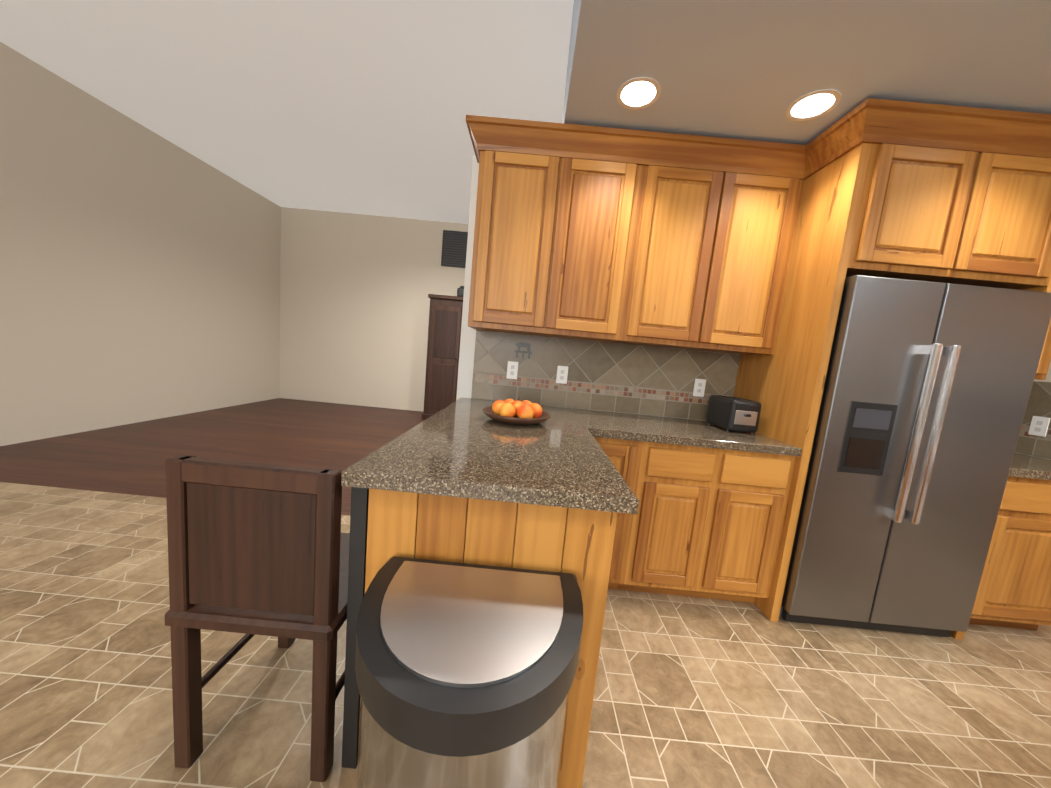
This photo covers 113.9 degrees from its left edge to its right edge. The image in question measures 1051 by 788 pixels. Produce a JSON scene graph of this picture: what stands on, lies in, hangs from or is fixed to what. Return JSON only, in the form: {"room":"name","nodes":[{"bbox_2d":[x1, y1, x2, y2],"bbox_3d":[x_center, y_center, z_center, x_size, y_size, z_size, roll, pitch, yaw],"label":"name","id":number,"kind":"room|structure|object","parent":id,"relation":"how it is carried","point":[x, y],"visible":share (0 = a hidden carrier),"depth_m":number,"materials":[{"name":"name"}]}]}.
{"room":"kitchen","nodes":[
{"label":"kitchen","id":0,"kind":"room"},
{"bbox_2d":[0,42,279,445],"bbox_3d":[-4.614,-0.870,-0.186,0.100,3.400,13.120,5,7,0],"label":"wall","id":1,"kind":"structure","parent":0,"point":[146,274],"depth_m":3.75,"materials":[{"name":"beige paint"}]},
{"bbox_2d":[0,0,573,223],"bbox_3d":[-2.022,-2.376,-0.364,4.780,0.100,13.200,5,7,0],"label":"ceiling","id":2,"kind":"structure","parent":0,"point":[365,107],"depth_m":2.93,"materials":[{"name":"white paint"}]},
{"bbox_2d":[280,207,467,411],"bbox_3d":[0.135,-1.181,6.243,9.180,3.400,0.120,5,7,0],"label":"wall","id":3,"kind":"structure","parent":0,"point":[355,289],"depth_m":6.18,"materials":[{"name":"beige paint"}]},
{"bbox_2d":[441,230,467,267],"bbox_3d":[-1.149,-2.546,6.032,0.650,0.610,0.024,5,7,0],"label":"air vent","id":4,"kind":"object","parent":3,"relation":"in","point":[454,247],"visible":0.58,"depth_m":6.03,"materials":[{"name":"grey metal"}]},
{"bbox_2d":[0,398,1050,787],"bbox_3d":[-0.143,1.268,0.027,9.200,0.050,13.200,5,7,0],"label":"floor","id":5,"kind":"structure","parent":0,"point":[698,692],"depth_m":1.36,"materials":[{"name":"tile"}]},
{"bbox_2d":[165,455,349,781],"bbox_3d":[-0.732,0.603,1.128,0.450,0.900,0.460,5,7,0],"label":"dining chair","id":6,"kind":"object","parent":5,"relation":"on","point":[258,548],"visible":0.77,"depth_m":0.90,"materials":[{"name":"brown wood"}]},
{"bbox_2d":[349,490,420,768],"bbox_3d":[-0.383,0.648,1.132,0.132,0.875,0.369,5,7,0],"label":"base cabinet","id":7,"kind":"object","parent":5,"relation":"on","point":[389,525],"depth_m":0.92,"materials":[{"name":"brown wood"}]},
{"bbox_2d":[422,294,462,418],"bbox_3d":[-1.089,-0.580,5.918,1.160,2.060,0.604,5,7,0],"label":"hutch","id":8,"kind":"object","parent":5,"relation":"on","point":[444,338],"visible":0.5,"depth_m":5.64,"materials":[{"name":"brown wood"}]},
{"bbox_2d":[457,286,463,296],"bbox_3d":[-0.806,-1.726,5.830,0.650,0.277,0.405,5,7,0],"label":"bag","id":9,"kind":"object","parent":8,"relation":"on","point":[460,291],"visible":0.17,"depth_m":5.64,"materials":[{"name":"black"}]},
{"bbox_2d":[417,494,472,563],"bbox_3d":[-0.252,0.661,1.132,0.132,0.875,0.369,5,7,0],"label":"base cabinet","id":10,"kind":"object","parent":5,"relation":"on","point":[445,522],"depth_m":0.91,"materials":[{"name":"brown wood"}]},
{"bbox_2d":[355,556,582,787],"bbox_3d":[-0.146,0.808,0.730,0.494,0.697,0.432,5,7,0],"label":"trash can","id":11,"kind":"object","parent":5,"relation":"on","point":[465,673],"visible":1,"depth_m":0.61,"materials":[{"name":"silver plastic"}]},
{"bbox_2d":[469,502,524,567],"bbox_3d":[-0.120,0.673,1.131,0.132,0.875,0.369,5,7,0],"label":"base cabinet","id":12,"kind":"object","parent":5,"relation":"on","point":[495,532],"depth_m":0.91,"materials":[{"name":"brown wood"}]},
{"bbox_2d":[517,506,572,572],"bbox_3d":[0.011,0.685,1.130,0.132,0.875,0.369,5,7,0],"label":"base cabinet","id":13,"kind":"object","parent":5,"relation":"on","point":[546,531],"depth_m":0.91,"materials":[{"name":"brown wood"}]},
{"bbox_2d":[557,510,624,787],"bbox_3d":[0.142,0.698,1.129,0.131,0.875,0.369,5,7,0],"label":"base cabinet","id":14,"kind":"object","parent":5,"relation":"on","point":[595,548],"depth_m":0.94,"materials":[{"name":"brown wood"}]},
{"bbox_2d":[617,514,788,620],"bbox_3d":[0.766,0.649,2.040,1.091,0.875,0.622,5,7,0],"label":"base cabinet","id":15,"kind":"object","parent":5,"relation":"on","point":[672,556],"depth_m":1.75,"materials":[{"name":"brown wood"}]},
{"bbox_2d":[341,398,1050,553],"bbox_3d":[0.447,0.211,1.575,1.799,0.040,1.456,5,7,0],"label":"countertop","id":16,"kind":"structure","parent":15,"relation":"on","point":[606,462],"depth_m":1.67,"materials":[{"name":"grey stone"}]},
{"bbox_2d":[482,397,550,424],"bbox_3d":[-0.041,0.071,1.679,0.340,0.121,0.340,5,7,0],"label":"fruit bowl","id":17,"kind":"object","parent":16,"relation":"on","point":[516,412],"visible":1,"depth_m":1.59,"materials":[{"name":"orange food"}]},
{"bbox_2d":[706,395,761,433],"bbox_3d":[1.223,0.116,2.015,0.170,0.187,0.280,5,7,0],"label":"toaster","id":18,"kind":"object","parent":16,"relation":"on","point":[728,413],"visible":1,"depth_m":1.91,"materials":[{"name":"black plastic"}]},
{"bbox_2d":[779,275,1050,636],"bbox_3d":[1.841,0.318,1.909,0.886,1.736,0.717,5,7,0],"label":"fridge","id":19,"kind":"object","parent":5,"relation":"on","point":[926,394],"visible":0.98,"depth_m":1.60,"materials":[{"name":"grey metal"}]},
{"bbox_2d":[951,474,1050,639],"bbox_3d":[2.578,0.820,2.029,0.570,0.875,0.622,5,7,0],"label":"base cabinet","id":20,"kind":"object","parent":5,"relation":"on","point":[1014,591],"depth_m":1.73,"materials":[{"name":"brown wood"}]},
{"bbox_2d":[1009,454,1050,477],"bbox_3d":[2.708,0.376,1.971,0.745,0.040,0.632,5,7,0],"label":"countertop","id":21,"kind":"structure","parent":20,"relation":"on","point":[1021,464],"depth_m":1.76,"materials":[{"name":"grey stone"}]},
{"bbox_2d":[456,155,739,420],"bbox_3d":[2.039,-0.055,2.310,4.971,2.440,0.129,5,7,0],"label":"wall","id":22,"kind":"structure","parent":0,"point":[631,379],"depth_m":2.26,"materials":[{"name":"grey tile"}]},
{"bbox_2d":[515,342,531,358],"bbox_3d":[-0.014,-0.287,2.241,0.110,0.105,0.021,5,7,0],"label":"hanger","id":23,"kind":"object","parent":22,"relation":"attached to","point":[523,344],"visible":0.96,"depth_m":2.24,"materials":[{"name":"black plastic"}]},
{"bbox_2d":[468,138,648,342],"bbox_3d":[0.150,-0.830,2.022,0.865,0.950,0.337,5,7,0],"label":"upper cabinet","id":24,"kind":"object","parent":22,"relation":"attached to","point":[555,243],"depth_m":1.86,"materials":[{"name":"brown wood"}]},
{"bbox_2d":[617,154,812,357],"bbox_3d":[1.011,-0.749,2.017,0.865,0.950,0.337,5,7,0],"label":"upper cabinet","id":25,"kind":"object","parent":22,"relation":"attached to","point":[753,254],"depth_m":1.85,"materials":[{"name":"brown wood"}]},
{"bbox_2d":[793,130,1050,301],"bbox_3d":[1.950,-0.841,1.829,0.910,0.550,0.657,5,7,0],"label":"upper cabinet","id":26,"kind":"object","parent":22,"relation":"attached to","point":[899,204],"depth_m":1.52,"materials":[{"name":"brown wood"}]},
{"bbox_2d":[1033,290,1050,379],"bbox_3d":[2.691,-0.590,2.007,0.530,0.950,0.337,5,7,0],"label":"upper cabinet","id":27,"kind":"object","parent":22,"relation":"attached to","point":[1045,357],"depth_m":1.88,"materials":[{"name":"brown wood"}]},
{"bbox_2d":[562,0,1050,144],"bbox_3d":[2.426,-1.194,-2.315,4.520,0.960,9.200,5,7,0],"label":"ceiling","id":28,"kind":"structure","parent":0,"point":[745,69],"depth_m":1.29,"materials":[{"name":"grey paint"}]},
{"bbox_2d":[616,77,660,109],"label":"recessed light","id":29,"kind":"object","parent":28,"relation":"in","point":[636,93],"depth_m":1.52,"materials":[{"name":"white glass"}]},
{"bbox_2d":[786,89,840,120],"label":"recessed light","id":30,"kind":"object","parent":28,"relation":"in","point":[815,104],"depth_m":1.50,"materials":[{"name":"white glass"}]},
{"bbox_2d":[1015,361,1050,459],"bbox_3d":[3.683,0.174,1.670,1.612,2.440,0.357,10,8,37],"label":"wall","id":31,"kind":"structure","parent":0,"point":[1039,403],"depth_m":2.08,"materials":[{"name":"grey tile"}]},
{"bbox_3d":[4.374,0.691,-2.170,0.128,2.440,9.120,5,7,0],"label":"wall","id":32,"kind":"structure","parent":0,"visible":0},
{"bbox_2d":[506,361,518,378],"bbox_3d":[-0.087,-0.158,2.265,0.072,0.116,0.006,5,7,0],"label":"electrical outlet plate","id":33,"kind":"object","parent":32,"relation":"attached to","point":[512,367],"depth_m":2.26,"materials":[{"name":"white plastic"}]},
{"bbox_2d":[556,366,567,383],"bbox_3d":[0.242,-0.127,2.263,0.072,0.116,0.006,5,7,0],"label":"electrical outlet plate","id":34,"kind":"object","parent":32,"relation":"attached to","point":[562,371],"depth_m":2.26,"materials":[{"name":"white plastic"}]},
{"bbox_2d":[693,379,705,396],"bbox_3d":[1.149,-0.041,2.258,0.072,0.116,0.006,5,7,0],"label":"electrical outlet plate","id":35,"kind":"object","parent":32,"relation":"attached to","point":[699,386],"depth_m":2.26,"materials":[{"name":"white plastic"}]},
{"bbox_2d":[1028,416,1050,436],"bbox_3d":[3.096,0.195,2.063,0.006,0.116,0.072,5,7,0],"label":"electrical outlet plate","id":36,"kind":"object","parent":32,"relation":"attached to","point":[1039,426],"depth_m":2.06,"materials":[{"name":"white plastic"}]}
]}

